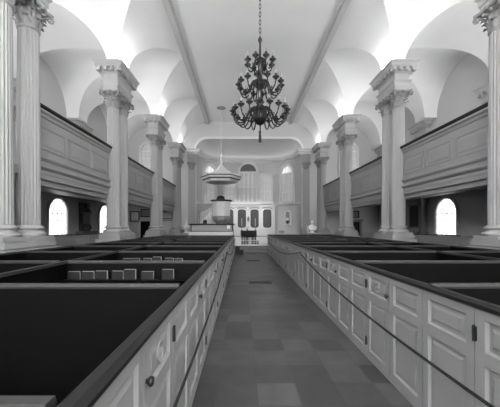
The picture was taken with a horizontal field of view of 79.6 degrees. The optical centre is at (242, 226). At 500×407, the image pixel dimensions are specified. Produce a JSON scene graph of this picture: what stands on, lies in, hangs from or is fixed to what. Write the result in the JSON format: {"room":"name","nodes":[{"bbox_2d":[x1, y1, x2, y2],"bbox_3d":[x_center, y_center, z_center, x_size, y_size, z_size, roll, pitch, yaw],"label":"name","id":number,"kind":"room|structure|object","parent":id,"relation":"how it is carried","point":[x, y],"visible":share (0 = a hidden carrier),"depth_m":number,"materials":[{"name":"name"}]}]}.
{"room":"house of worship","nodes":[
{"label":"house of worship","id":0,"kind":"room"},
{"bbox_2d":[14,56,106,233],"bbox_3d":[-10.895,-3.850,10.000,0.300,11.500,32.600,0,0,0],"label":"wall","id":1,"kind":"structure","parent":0,"point":[51,95],"depth_m":18.01,"materials":[{"name":"paint"}]},
{"bbox_2d":[13,77,15,163],"bbox_3d":[-10.466,-4.341,13.800,0.550,4.602,1.940,0,0,0],"label":"entablature","id":2,"kind":"object","parent":1,"relation":"attached to","point":[14,79],"visible":0.08,"depth_m":13.96,"materials":[{"name":"paint"}]},
{"bbox_2d":[45,197,68,234],"bbox_3d":[-10.645,-0.535,17.325,0.240,2.370,2.100,0,0,0],"label":"window","id":3,"kind":"structure","parent":1,"relation":"in","point":[57,212],"depth_m":17.28,"materials":[{"name":"white glass"}]},
{"bbox_2d":[70,120,93,133],"bbox_3d":[-10.466,-4.341,19.650,0.550,4.602,1.940,0,0,0],"label":"entablature","id":4,"kind":"object","parent":1,"relation":"attached to","point":[77,122],"visible":0.23,"depth_m":19.34,"materials":[{"name":"paint"}]},
{"bbox_2d":[97,204,105,233],"bbox_3d":[-10.645,-0.535,23.175,0.240,2.370,2.100,0,0,0],"label":"window","id":5,"kind":"structure","parent":1,"relation":"in","point":[101,216],"depth_m":22.74,"materials":[{"name":"white glass"}]},
{"bbox_2d":[14,164,173,209],"bbox_3d":[-8.105,-1.660,10.000,5.280,0.720,32.000,0,0,0],"label":"floor","id":6,"kind":"structure","parent":0,"point":[43,176],"depth_m":12.24,"materials":[{"name":"paint"}]},
{"bbox_2d":[40,103,111,190],"bbox_3d":[-5.455,-2.360,10.025,0.300,1.840,4.410,0,0,0],"label":"parapet","id":7,"kind":"object","parent":6,"relation":"on","point":[69,152],"visible":0.8,"depth_m":9.50,"materials":[{"name":"paint"}]},
{"bbox_2d":[128,157,153,202],"bbox_3d":[-5.455,-2.360,15.875,0.300,1.840,4.410,0,0,0],"label":"parapet","id":8,"kind":"object","parent":6,"relation":"on","point":[139,176],"visible":0.73,"depth_m":15.78,"materials":[{"name":"paint"}]},
{"bbox_2d":[163,178,175,207],"bbox_3d":[-5.455,-2.360,21.725,0.300,1.840,4.410,0,0,0],"label":"parapet","id":9,"kind":"object","parent":6,"relation":"on","point":[168,187],"visible":0.73,"depth_m":21.98,"materials":[{"name":"paint"}]},
{"bbox_2d":[13,0,488,157],"bbox_3d":[0.555,-7.850,11.800,22.700,2.400,35.600,0,0,0],"label":"ceiling","id":10,"kind":"structure","parent":0,"point":[218,35],"depth_m":15.45,"materials":[{"name":"paint"}]},
{"bbox_2d":[162,0,209,123],"bbox_3d":[-3.010,-8.975,10.000,0.350,0.250,32.000,0,0,0],"label":"trim","id":11,"kind":"structure","parent":10,"relation":"attached to","point":[168,5],"depth_m":15.17,"materials":[{"name":"paint"}]},
{"bbox_2d":[201,106,240,184],"bbox_3d":[-1.620,-6.185,22.900,3.120,5.730,2.702,0,0,0],"label":"sounding board","id":12,"kind":"object","parent":10,"relation":"hanging from","point":[221,175],"visible":1,"depth_m":22.33,"materials":[{"name":"white paint"}]},
{"bbox_2d":[230,0,290,142],"bbox_3d":[0.555,-5.854,9.500,1.919,6.389,1.925,0,0,0],"label":"chandelier","id":13,"kind":"object","parent":10,"relation":"hanging from","point":[260,115],"visible":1,"depth_m":9.33,"materials":[{"name":"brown metal"}]},
{"bbox_2d":[234,246,267,251],"bbox_3d":[0.555,1.560,20.935,10.560,0.280,2.370,0,0,0],"label":"step","id":14,"kind":"structure","parent":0,"point":[245,248],"depth_m":20.60,"materials":[{"name":"stone"}]},
{"bbox_2d":[188,224,234,234],"bbox_3d":[-2.200,0.610,22.440,3.200,1.620,2.680,0,0,0],"label":"desk","id":15,"kind":"object","parent":14,"relation":"on","point":[196,229],"visible":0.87,"depth_m":21.38,"materials":[{"name":"paint"}]},
{"bbox_2d":[199,206,211,223],"bbox_3d":[-2.901,-0.915,23.585,1.018,1.430,0.630,0,0,0],"label":"stair","id":16,"kind":"structure","parent":15,"relation":"on","point":[208,217],"depth_m":23.32,"materials":[{"name":"white paint"}]},
{"bbox_2d":[210,195,231,223],"bbox_3d":[-1.620,-1.285,23.100,1.626,2.170,1.626,0,0,0],"label":"pulpit","id":17,"kind":"object","parent":15,"relation":"on","point":[221,206],"visible":1,"depth_m":22.53,"materials":[{"name":"white paint"}]},
{"bbox_2d":[128,122,378,236],"bbox_3d":[0.555,-3.950,27.800,23.200,11.300,3.600,0,0,0],"label":"wall","id":18,"kind":"structure","parent":0,"point":[229,129],"depth_m":26.00,"materials":[{"name":"paint"}]},
{"bbox_2d":[14,173,172,212],"bbox_3d":[-5.715,-1.280,10.000,0.300,0.280,32.000,0,0,0],"label":"trim","id":19,"kind":"structure","parent":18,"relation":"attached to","point":[44,183],"depth_m":10.24,"materials":[{"name":"paint"}]},
{"bbox_2d":[130,211,139,221],"bbox_3d":[-9.310,-0.850,25.970,0.780,0.940,0.060,0,0,0],"label":"tablet","id":20,"kind":"object","parent":18,"relation":"attached to","point":[134,215],"visible":1,"depth_m":25.97,"materials":[{"name":"grey stone"}]},
{"bbox_2d":[139,220,149,237],"bbox_3d":[-8.340,0.560,25.960,1.200,2.280,0.080,0,0,0],"label":"door","id":21,"kind":"structure","parent":18,"relation":"in","point":[144,225],"depth_m":25.93,"materials":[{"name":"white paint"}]},
{"bbox_2d":[139,141,150,168],"bbox_3d":[-8.065,-5.210,25.900,1.900,4.320,0.240,0,0,0],"label":"window","id":22,"kind":"structure","parent":18,"relation":"in","point":[144,150],"depth_m":25.97,"materials":[{"name":"white glass"}]},
{"bbox_2d":[140,209,149,216],"bbox_3d":[-8.335,-1.160,25.970,0.970,0.680,0.060,0,0,0],"label":"tablet","id":23,"kind":"object","parent":18,"relation":"attached to","point":[143,212],"visible":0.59,"depth_m":25.97,"materials":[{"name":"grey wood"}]},
{"bbox_2d":[128,221,171,237],"bbox_3d":[-8.050,0.610,25.988,5.300,2.180,0.025,0,0,0],"label":"trim","id":24,"kind":"structure","parent":18,"relation":"attached to","point":[134,226],"depth_m":25.97,"materials":[{"name":"paint"}]},
{"bbox_2d":[202,163,217,204],"bbox_3d":[-3.044,-4.015,28.325,0.360,3.830,1.920,0,0,41],"label":"window","id":25,"kind":"structure","parent":18,"relation":"in","point":[209,191],"depth_m":28.25,"materials":[{"name":"white glass"}]},
{"bbox_2d":[223,173,237,203],"bbox_3d":[-1.215,-3.660,29.180,1.540,2.960,0.280,0,0,0],"label":"window","id":26,"kind":"structure","parent":18,"relation":"in","point":[230,192],"depth_m":29.20,"materials":[{"name":"white glass"}]},
{"bbox_2d":[237,162,258,204],"bbox_3d":[0.555,-4.200,29.160,2.160,4.160,0.360,0,0,0],"label":"window","id":27,"kind":"structure","parent":18,"relation":"in","point":[248,186],"depth_m":29.25,"materials":[{"name":"white paint"}]},
{"bbox_2d":[194,137,303,147],"bbox_3d":[0.555,-7.211,25.965,9.510,1.122,0.070,0,0,0],"label":"trim","id":28,"kind":"structure","parent":18,"relation":"attached to","point":[202,138],"depth_m":25.93,"materials":[{"name":"white paint"}]},
{"bbox_2d":[197,202,300,205],"bbox_3d":[0.555,-2.100,27.960,9.093,0.160,3.280,0,0,0],"label":"trim","id":29,"kind":"structure","parent":18,"relation":"attached to","point":[197,202],"depth_m":28.51,"materials":[{"name":"white paint"}]},
{"bbox_2d":[185,148,313,162],"bbox_3d":[0.595,-6.440,27.610,11.080,0.440,4.020,0,0,0],"label":"trim","id":30,"kind":"structure","parent":18,"relation":"attached to","point":[197,151],"depth_m":28.42,"materials":[{"name":"white paint"}]},
{"bbox_2d":[259,173,273,203],"bbox_3d":[2.325,-3.660,29.180,1.540,2.960,0.280,0,0,0],"label":"window","id":31,"kind":"structure","parent":18,"relation":"in","point":[265,179],"depth_m":29.20,"materials":[{"name":"white glass"}]},
{"bbox_2d":[278,163,294,204],"bbox_3d":[4.154,-4.015,28.325,0.360,3.830,1.920,0,0,-41],"label":"window","id":32,"kind":"structure","parent":18,"relation":"in","point":[286,172],"depth_m":28.40,"materials":[{"name":"white glass"}]},
{"bbox_2d":[283,210,291,224],"bbox_3d":[4.244,-0.835,28.349,0.280,1.390,0.800,0,0,-41],"label":"wall niche","id":33,"kind":"object","parent":18,"relation":"attached to","point":[287,213],"visible":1,"depth_m":28.38,"materials":[{"name":"white paint"}]},
{"bbox_2d":[288,0,350,123],"bbox_3d":[4.120,-8.975,10.000,0.350,0.250,32.000,0,0,0],"label":"trim","id":34,"kind":"structure","parent":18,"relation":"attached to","point":[342,8],"depth_m":15.17,"materials":[{"name":"paint"}]},
{"bbox_2d":[338,143,358,177],"bbox_3d":[9.175,-5.210,25.900,1.900,4.320,0.240,0,0,0],"label":"window","id":35,"kind":"structure","parent":18,"relation":"in","point":[355,147],"depth_m":25.95,"materials":[{"name":"white glass"}]},
{"bbox_2d":[326,179,486,212],"bbox_3d":[6.825,-1.280,10.000,0.300,0.280,32.000,0,0,0],"label":"trim","id":36,"kind":"structure","parent":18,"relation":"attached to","point":[479,183],"depth_m":10.27,"materials":[{"name":"paint"}]},
{"bbox_2d":[192,252,413,406],"bbox_3d":[0.555,1.800,12.500,22.600,0.200,37.000,0,0,0],"label":"floor","id":37,"kind":"structure","parent":0,"point":[271,345],"depth_m":3.98,"materials":[{"name":"tile"}]},
{"bbox_2d":[0,0,59,252],"bbox_3d":[-5.385,-2.471,7.100,1.200,8.342,2.100,0,0,0],"label":"column","id":38,"kind":"object","parent":37,"relation":"on","point":[27,233],"visible":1,"depth_m":7.32,"materials":[{"name":"paint"}]},
{"bbox_2d":[0,251,60,272],"bbox_3d":[-3.674,1.107,5.410,1.891,1.185,1.820,0,0,0],"label":"pew","id":39,"kind":"object","parent":37,"relation":"on","point":[11,261],"visible":0.18,"depth_m":4.51,"materials":[{"name":"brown wood"}]},
{"bbox_2d":[52,236,64,246],"bbox_3d":[-8.995,1.065,12.547,2.000,1.270,1.865,0,0,0],"label":"pew","id":40,"kind":"object","parent":37,"relation":"on","point":[59,239],"visible":0.12,"depth_m":13.12,"materials":[{"name":"paint"}]},
{"bbox_2d":[24,245,112,260],"bbox_3d":[-3.674,1.107,7.230,1.891,1.185,1.820,0,0,0],"label":"pew","id":41,"kind":"object","parent":37,"relation":"on","point":[64,253],"visible":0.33,"depth_m":6.33,"materials":[{"name":"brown wood"}]},
{"bbox_2d":[46,234,98,243],"bbox_3d":[-8.995,1.065,16.188,2.000,1.270,1.865,0,0,0],"label":"pew","id":42,"kind":"object","parent":37,"relation":"on","point":[91,238],"visible":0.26,"depth_m":15.75,"materials":[{"name":"paint"}]},
{"bbox_2d":[63,235,85,245],"bbox_3d":[-8.995,1.065,14.367,2.000,1.270,1.865,0,0,0],"label":"pew","id":43,"kind":"object","parent":37,"relation":"on","point":[74,239],"visible":0.26,"depth_m":14.33,"materials":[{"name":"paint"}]},
{"bbox_2d":[75,202,97,233],"bbox_3d":[-10.525,0.050,20.300,0.560,3.300,2.040,0,0,0],"label":"monument","id":44,"kind":"object","parent":37,"relation":"on","point":[85,227],"visible":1,"depth_m":20.03,"materials":[{"name":"grey stone"}]},
{"bbox_2d":[0,284,190,406],"bbox_3d":[-1.554,1.105,1.770,2.229,1.190,1.820,0,0,0],"label":"pew","id":45,"kind":"object","parent":37,"relation":"on","point":[149,368],"visible":1,"depth_m":1.49,"materials":[{"name":"paint"}]},
{"bbox_2d":[0,261,211,406],"bbox_3d":[-1.554,1.105,3.590,2.229,1.190,1.820,0,0,0],"label":"pew","id":46,"kind":"object","parent":37,"relation":"on","point":[55,333],"visible":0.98,"depth_m":2.69,"materials":[{"name":"paint"}]},
{"bbox_2d":[68,271,80,279],"bbox_3d":[-2.481,0.720,4.425,0.178,0.118,0.036,0,0,-1],"label":"hymnal","id":47,"kind":"object","parent":46,"relation":"on","point":[72,275],"visible":1,"depth_m":4.41,"materials":[{"name":"paper"}]},
{"bbox_2d":[82,271,94,278],"bbox_3d":[-2.281,0.720,4.437,0.178,0.118,0.036,0,0,-1],"label":"hymnal","id":48,"kind":"object","parent":46,"relation":"on","point":[85,274],"visible":1,"depth_m":4.42,"materials":[{"name":"paper"}]},
{"bbox_2d":[95,271,107,278],"bbox_3d":[-2.081,0.717,4.437,0.178,0.124,0.036,0,0,5],"label":"hymnal","id":49,"kind":"object","parent":46,"relation":"on","point":[98,274],"visible":1,"depth_m":4.42,"materials":[{"name":"paper"}]},
{"bbox_2d":[112,271,123,279],"bbox_3d":[-1.841,0.717,4.434,0.178,0.124,0.036,0,0,5],"label":"hymnal","id":50,"kind":"object","parent":46,"relation":"on","point":[115,274],"visible":1,"depth_m":4.42,"materials":[{"name":"paper"}]},
{"bbox_2d":[124,269,135,279],"bbox_3d":[-1.661,0.705,4.431,0.178,0.149,0.036,0,0,5],"label":"hymnal","id":51,"kind":"object","parent":46,"relation":"on","point":[128,273],"visible":1,"depth_m":4.41,"materials":[{"name":"paper"}]},
{"bbox_2d":[141,271,153,278],"bbox_3d":[-1.401,0.720,4.437,0.178,0.118,0.036,0,0,-4],"label":"hymnal","id":52,"kind":"object","parent":46,"relation":"on","point":[144,274],"visible":1,"depth_m":4.42,"materials":[{"name":"paper"}]},
{"bbox_2d":[162,269,173,279],"bbox_3d":[-1.101,0.705,4.432,0.178,0.149,0.036,0,0,4],"label":"hymnal","id":53,"kind":"object","parent":46,"relation":"on","point":[166,273],"visible":1,"depth_m":4.41,"materials":[{"name":"paper"}]},
{"bbox_2d":[73,242,140,250],"bbox_3d":[-3.674,1.107,9.050,1.891,1.185,1.820,0,0,0],"label":"pew","id":54,"kind":"object","parent":37,"relation":"on","point":[100,246],"visible":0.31,"depth_m":8.15,"materials":[{"name":"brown wood"}]},
{"bbox_2d":[92,59,138,242],"bbox_3d":[-5.385,-2.471,12.950,1.200,8.342,2.100,0,0,0],"label":"column","id":55,"kind":"object","parent":37,"relation":"on","point":[118,81],"visible":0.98,"depth_m":12.34,"materials":[{"name":"paint"}]},
{"bbox_2d":[104,240,159,245],"bbox_3d":[-3.674,1.107,10.870,1.891,1.185,1.820,0,0,0],"label":"pew","id":56,"kind":"object","parent":37,"relation":"on","point":[118,242],"visible":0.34,"depth_m":9.97,"materials":[{"name":"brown wood"}]},
{"bbox_2d":[66,251,220,339],"bbox_3d":[-1.554,1.105,5.410,2.229,1.190,1.820,0,0,0],"label":"pew","id":57,"kind":"object","parent":37,"relation":"on","point":[183,269],"visible":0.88,"depth_m":4.51,"materials":[{"name":"paint"}]},
{"bbox_2d":[125,238,169,241],"bbox_3d":[-3.674,1.107,12.690,1.891,1.185,1.820,0,0,0],"label":"pew","id":58,"kind":"object","parent":37,"relation":"on","point":[135,239],"visible":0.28,"depth_m":11.79,"materials":[{"name":"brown wood"}]},
{"bbox_2d":[142,114,169,236],"bbox_3d":[-5.385,-2.471,18.800,1.200,8.342,2.100,0,0,0],"label":"column","id":59,"kind":"object","parent":37,"relation":"on","point":[157,124],"visible":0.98,"depth_m":18.16,"materials":[{"name":"paint"}]},
{"bbox_2d":[141,237,179,239],"bbox_3d":[-3.674,1.107,14.510,1.891,1.185,1.820,0,0,0],"label":"pew","id":60,"kind":"object","parent":37,"relation":"on","point":[144,238],"visible":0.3,"depth_m":13.61,"materials":[{"name":"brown wood"}]},
{"bbox_2d":[153,235,188,237],"bbox_3d":[-3.674,1.107,16.330,1.891,1.185,1.820,0,0,0],"label":"pew","id":61,"kind":"object","parent":37,"relation":"on","point":[162,236],"visible":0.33,"depth_m":15.45,"materials":[{"name":"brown wood"}]},
{"bbox_2d":[117,245,225,303],"bbox_3d":[-1.554,1.105,7.230,2.229,1.190,1.820,0,0,0],"label":"pew","id":62,"kind":"object","parent":37,"relation":"on","point":[136,252],"visible":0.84,"depth_m":6.33,"materials":[{"name":"paint"}]},
{"bbox_2d":[167,142,185,234],"bbox_3d":[-5.385,-2.471,24.650,1.200,8.342,2.100,0,0,0],"label":"column","id":63,"kind":"object","parent":37,"relation":"on","point":[177,148],"visible":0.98,"depth_m":24.00,"materials":[{"name":"paint"}]},
{"bbox_2d":[145,242,228,286],"bbox_3d":[-1.554,1.105,9.050,2.229,1.190,1.820,0,0,0],"label":"pew","id":64,"kind":"object","parent":37,"relation":"on","point":[156,246],"visible":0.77,"depth_m":8.15,"materials":[{"name":"paint"}]},
{"bbox_3d":[-0.450,0.722,8.200,0.096,0.061,0.044,0,0,0],"label":"hook","id":65,"kind":"object","parent":64,"relation":"attached to","visible":0},
{"bbox_2d":[173,253,226,406],"bbox_3d":[-0.425,0.925,2.585,0.024,0.444,11.174,0,0,0],"label":"rope","id":66,"kind":"object","parent":65,"relation":"hanging from","point":[205,324],"visible":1,"depth_m":2.68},
{"bbox_2d":[163,239,230,275],"bbox_3d":[-1.554,1.105,10.870,2.229,1.190,1.820,0,0,0],"label":"pew","id":67,"kind":"object","parent":37,"relation":"on","point":[171,242],"visible":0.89,"depth_m":9.97,"materials":[{"name":"paint"}]},
{"bbox_2d":[163,235,234,236],"bbox_3d":[-2.535,1.105,17.282,4.170,1.190,0.080,0,0,0],"label":"pew","id":68,"kind":"object","parent":37,"relation":"on","point":[163,235],"visible":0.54,"depth_m":17.24,"materials":[{"name":"paint"}]},
{"bbox_2d":[175,238,231,268],"bbox_3d":[-1.554,1.105,12.690,2.229,1.190,1.820,0,0,0],"label":"pew","id":69,"kind":"object","parent":37,"relation":"on","point":[180,239],"visible":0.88,"depth_m":11.79,"materials":[{"name":"paint"}]},
{"bbox_2d":[184,236,232,261],"bbox_3d":[-1.554,1.105,14.510,2.229,1.190,1.820,0,0,0],"label":"pew","id":70,"kind":"object","parent":37,"relation":"on","point":[186,238],"visible":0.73,"depth_m":13.61,"materials":[{"name":"paint"}]},
{"bbox_2d":[191,235,233,257],"bbox_3d":[-1.554,1.105,16.330,2.229,1.190,1.820,0,0,0],"label":"pew","id":71,"kind":"object","parent":37,"relation":"on","point":[196,236],"visible":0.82,"depth_m":15.45,"materials":[{"name":"paint"}]},
{"bbox_2d":[249,281,271,283],"bbox_3d":[0.530,1.694,9.100,0.680,0.012,0.340,0,0,0],"label":"floor grate","id":72,"kind":"object","parent":37,"relation":"on","point":[250,282],"visible":1,"depth_m":9.05,"materials":[{"name":"metal"}]},
{"bbox_2d":[268,235,313,255],"bbox_3d":[2.860,1.105,18.160,2.569,1.190,1.820,0,0,0],"label":"pew","id":73,"kind":"object","parent":37,"relation":"on","point":[269,236],"visible":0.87,"depth_m":17.30,"materials":[{"name":"paint"}]},
{"bbox_2d":[270,235,322,258],"bbox_3d":[2.860,1.105,16.340,2.569,1.190,1.820,0,0,0],"label":"pew","id":74,"kind":"object","parent":37,"relation":"on","point":[314,236],"visible":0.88,"depth_m":15.45,"materials":[{"name":"paint"}]},
{"bbox_2d":[274,236,332,262],"bbox_3d":[2.860,1.105,14.520,2.569,1.190,1.820,0,0,0],"label":"pew","id":75,"kind":"object","parent":37,"relation":"on","point":[275,238],"visible":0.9,"depth_m":13.85,"materials":[{"name":"paint"}]},
{"bbox_2d":[278,238,346,269],"bbox_3d":[2.860,1.105,12.700,2.569,1.190,1.820,0,0,0],"label":"pew","id":76,"kind":"object","parent":37,"relation":"on","point":[280,240],"visible":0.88,"depth_m":12.12,"materials":[{"name":"paint"}]},
{"bbox_2d":[312,142,331,233],"bbox_3d":[6.495,-2.471,24.650,1.200,8.342,2.100,0,0,0],"label":"column","id":77,"kind":"object","parent":37,"relation":"on","point":[320,148],"visible":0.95,"depth_m":24.01,"materials":[{"name":"paint"}]},
{"bbox_2d":[283,239,366,276],"bbox_3d":[2.860,1.105,10.880,2.569,1.190,1.820,0,0,0],"label":"pew","id":78,"kind":"object","parent":37,"relation":"on","point":[287,245],"visible":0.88,"depth_m":10.15,"materials":[{"name":"paint"}]},
{"bbox_2d":[290,242,393,288],"bbox_3d":[2.860,1.105,9.060,2.569,1.190,1.820,0,0,0],"label":"pew","id":79,"kind":"object","parent":37,"relation":"on","point":[296,259],"visible":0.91,"depth_m":8.16,"materials":[{"name":"paint"}]},
{"bbox_3d":[1.585,0.722,8.200,0.096,0.061,0.044,0,0,0],"label":"hook","id":80,"kind":"object","parent":79,"relation":"attached to","visible":0},
{"bbox_2d":[299,252,494,406],"bbox_3d":[1.560,0.925,2.585,0.024,0.444,11.174,0,0,0],"label":"rope","id":81,"kind":"object","parent":80,"relation":"hanging from","point":[464,387],"visible":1,"depth_m":2.60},
{"bbox_2d":[332,114,361,236],"bbox_3d":[6.495,-2.471,18.800,1.200,8.342,2.100,0,0,0],"label":"column","id":82,"kind":"object","parent":37,"relation":"on","point":[345,124],"visible":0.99,"depth_m":18.18,"materials":[{"name":"paint"}]},
{"bbox_2d":[353,220,362,236],"bbox_3d":[9.750,0.550,25.860,1.160,2.300,0.280,0,0,0],"label":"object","id":83,"kind":"object","parent":37,"relation":"on","point":[357,224],"visible":0.39,"depth_m":25.92,"materials":[{"name":"paint"}]},
{"bbox_2d":[301,245,437,306],"bbox_3d":[2.860,1.105,7.240,2.569,1.190,1.820,0,0,0],"label":"pew","id":84,"kind":"object","parent":37,"relation":"on","point":[310,277],"visible":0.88,"depth_m":6.38,"materials":[{"name":"paint"}]},
{"bbox_2d":[355,238,386,241],"bbox_3d":[4.949,1.107,12.700,1.491,1.185,1.820,0,0,0],"label":"pew","id":85,"kind":"object","parent":37,"relation":"on","point":[369,239],"visible":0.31,"depth_m":11.80,"materials":[{"name":"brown wood"}]},
{"bbox_2d":[371,240,412,245],"bbox_3d":[4.949,1.107,10.880,1.491,1.185,1.820,0,0,0],"label":"pew","id":86,"kind":"object","parent":37,"relation":"on","point":[389,242],"visible":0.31,"depth_m":9.98,"materials":[{"name":"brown wood"}]},
{"bbox_2d":[369,59,420,241],"bbox_3d":[6.495,-2.471,12.950,1.200,8.342,2.100,0,0,0],"label":"column","id":87,"kind":"object","parent":37,"relation":"on","point":[392,83],"visible":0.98,"depth_m":12.36,"materials":[{"name":"paint"}]},
{"bbox_2d":[318,251,499,338],"bbox_3d":[2.860,1.105,5.420,2.569,1.190,1.820,0,0,0],"label":"pew","id":88,"kind":"object","parent":37,"relation":"on","point":[450,267],"visible":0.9,"depth_m":4.52,"materials":[{"name":"paint"}]},
{"bbox_2d":[416,198,429,233],"bbox_3d":[11.555,-0.050,19.250,0.560,3.500,0.560,0,0,0],"label":"post","id":89,"kind":"object","parent":37,"relation":"on","point":[422,203],"visible":0.71,"depth_m":19.08,"materials":[{"name":"paint"}]},
{"bbox_2d":[348,260,499,406],"bbox_3d":[2.860,1.105,3.600,2.569,1.190,1.820,0,0,0],"label":"pew","id":90,"kind":"object","parent":37,"relation":"on","point":[394,301],"visible":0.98,"depth_m":3.21,"materials":[{"name":"paint"}]},
{"bbox_2d":[397,242,450,250],"bbox_3d":[4.949,1.107,9.060,1.491,1.185,1.820,0,0,0],"label":"pew","id":91,"kind":"object","parent":37,"relation":"on","point":[438,247],"visible":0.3,"depth_m":8.16,"materials":[{"name":"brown wood"}]},
{"bbox_2d":[413,234,460,242],"bbox_3d":[10.105,1.065,16.188,2.000,1.270,1.865,0,0,0],"label":"pew","id":92,"kind":"object","parent":37,"relation":"on","point":[418,237],"visible":0.17,"depth_m":15.42,"materials":[{"name":"paint"}]},
{"bbox_2d":[421,235,472,244],"bbox_3d":[10.105,1.065,14.367,2.000,1.270,1.865,0,0,0],"label":"pew","id":93,"kind":"object","parent":37,"relation":"on","point":[432,239],"visible":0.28,"depth_m":14.28,"materials":[{"name":"paint"}]},
{"bbox_2d":[420,283,499,406],"bbox_3d":[2.860,1.105,1.780,2.569,1.190,1.820,0,0,0],"label":"pew","id":94,"kind":"object","parent":37,"relation":"on","point":[461,332],"visible":1,"depth_m":2.25,"materials":[{"name":"paint"}]},
{"bbox_2d":[445,236,474,246],"bbox_3d":[10.105,1.065,12.547,2.000,1.270,1.865,0,0,0],"label":"pew","id":95,"kind":"object","parent":37,"relation":"on","point":[450,240],"visible":0.27,"depth_m":12.68,"materials":[{"name":"paint"}]},
{"bbox_2d":[444,245,499,257],"bbox_3d":[4.949,1.107,7.240,1.491,1.185,1.820,0,0,0],"label":"pew","id":96,"kind":"object","parent":37,"relation":"on","point":[494,253],"visible":0.24,"depth_m":6.34,"materials":[{"name":"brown wood"}]},
{"bbox_2d":[466,0,499,249],"bbox_3d":[6.495,-2.471,7.100,1.200,8.342,2.100,0,0,0],"label":"column","id":97,"kind":"object","parent":37,"relation":"on","point":[489,9],"visible":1,"depth_m":7.48,"materials":[{"name":"paint"}]},
{"bbox_2d":[325,173,486,209],"bbox_3d":[9.215,-1.660,10.000,5.280,0.720,32.000,0,0,0],"label":"floor","id":98,"kind":"structure","parent":0,"point":[481,176],"depth_m":11.08,"materials":[{"name":"paint"}]},
{"bbox_2d":[323,177,339,207],"bbox_3d":[6.565,-2.360,21.725,0.300,1.840,4.410,0,0,0],"label":"parapet","id":99,"kind":"object","parent":98,"relation":"on","point":[332,189],"visible":0.8,"depth_m":21.76,"materials":[{"name":"paint"}]},
{"bbox_2d":[349,156,381,202],"bbox_3d":[6.565,-2.360,15.875,0.300,1.840,4.410,0,0,0],"label":"parapet","id":100,"kind":"object","parent":98,"relation":"on","point":[366,180],"visible":0.83,"depth_m":15.69,"materials":[{"name":"paint"}]},
{"bbox_2d":[400,102,487,190],"bbox_3d":[6.565,-2.360,10.025,0.300,1.840,4.410,0,0,0],"label":"parapet","id":101,"kind":"object","parent":98,"relation":"on","point":[456,149],"visible":0.79,"depth_m":9.46,"materials":[{"name":"paint"}]},
{"bbox_2d":[379,53,487,235],"bbox_3d":[12.005,-3.850,10.000,0.300,11.500,32.600,0,0,0],"label":"wall","id":102,"kind":"structure","parent":0,"point":[457,98],"depth_m":16.17,"materials":[{"name":"paint"}]},
{"bbox_2d":[408,204,417,227],"bbox_3d":[11.785,-0.710,20.700,0.140,1.620,1.160,0,0,0],"label":"tablet","id":103,"kind":"object","parent":102,"relation":"attached to","point":[413,209],"visible":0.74,"depth_m":20.69,"materials":[{"name":"grey stone"}]},
{"bbox_2d":[408,120,432,139],"bbox_3d":[11.576,-4.341,19.650,0.550,4.602,1.940,0,0,0],"label":"entablature","id":104,"kind":"object","parent":102,"relation":"attached to","point":[422,127],"visible":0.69,"depth_m":19.34,"materials":[{"name":"paint"}]},
{"bbox_2d":[434,197,459,234],"bbox_3d":[11.755,-0.535,17.325,0.240,2.370,2.100,0,0,0],"label":"window","id":105,"kind":"structure","parent":102,"relation":"in","point":[447,210],"depth_m":17.31,"materials":[{"name":"white glass"}]},
{"bbox_2d":[472,83,487,104],"bbox_3d":[11.576,-4.341,13.800,0.550,4.602,1.940,0,0,0],"label":"entablature","id":106,"kind":"object","parent":102,"relation":"attached to","point":[482,91],"visible":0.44,"depth_m":14.31,"materials":[{"name":"paint"}]},
{"bbox_3d":[0.555,1.370,27.350,2.600,0.100,1.700,0,0,0],"label":"step","id":107,"kind":"structure","parent":0,"visible":0},
{"bbox_3d":[0.555,0.860,27.400,1.360,0.920,0.700,0,0,0],"label":"altar table","id":108,"kind":"object","parent":107,"relation":"on","visible":0},
{"bbox_2d":[241,231,256,239],"bbox_3d":[0.555,0.838,27.394,1.440,0.925,0.792,0,0,0],"label":"altar cloth","id":109,"kind":"object","parent":108,"relation":"on","point":[243,233],"visible":0.69,"depth_m":27.01,"materials":[{"name":"black fabric"}]},
{"bbox_3d":[0.555,1.560,26.310,10.560,0.280,8.380,0,0,0],"label":"floor","id":110,"kind":"structure","parent":0,"visible":0},
{"bbox_2d":[180,219,190,234],"bbox_3d":[-4.330,0.425,23.150,0.940,1.990,0.673,0,0,0],"label":"urn","id":111,"kind":"object","parent":110,"relation":"on","point":[186,227],"visible":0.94,"depth_m":22.94,"materials":[{"name":"grey stone"}]},
{"bbox_2d":[187,154,195,231],"bbox_3d":[-4.385,-2.415,25.845,0.840,7.670,0.300,0,0,0],"label":"pilaster","id":112,"kind":"object","parent":110,"relation":"on","point":[191,158],"visible":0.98,"depth_m":25.82,"materials":[{"name":"paint"}]},
{"bbox_2d":[234,236,267,245],"bbox_3d":[1.655,1.052,22.200,4.600,0.735,0.140,0,0,0],"label":"altar rail","id":113,"kind":"object","parent":110,"relation":"on","point":[263,241],"visible":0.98,"depth_m":22.15,"materials":[{"name":"paint"}]},
{"bbox_2d":[227,205,275,239],"bbox_3d":[0.555,-0.320,29.050,5.360,3.480,0.320,0,0,0],"label":"reredos","id":114,"kind":"object","parent":110,"relation":"on","point":[264,215],"visible":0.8,"depth_m":29.03,"materials":[{"name":"white paint"}]},
{"bbox_2d":[301,154,310,233],"bbox_3d":[5.495,-2.415,25.845,0.840,7.670,0.300,0,0,0],"label":"pilaster","id":115,"kind":"object","parent":110,"relation":"on","point":[306,162],"visible":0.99,"depth_m":25.82,"materials":[{"name":"paint"}]},
{"bbox_2d":[305,220,318,233],"bbox_3d":[5.370,0.468,23.150,0.940,1.905,0.540,0,0,0],"label":"bust","id":116,"kind":"object","parent":110,"relation":"on","point":[312,228],"visible":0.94,"depth_m":23.00,"materials":[{"name":"grey stone"}]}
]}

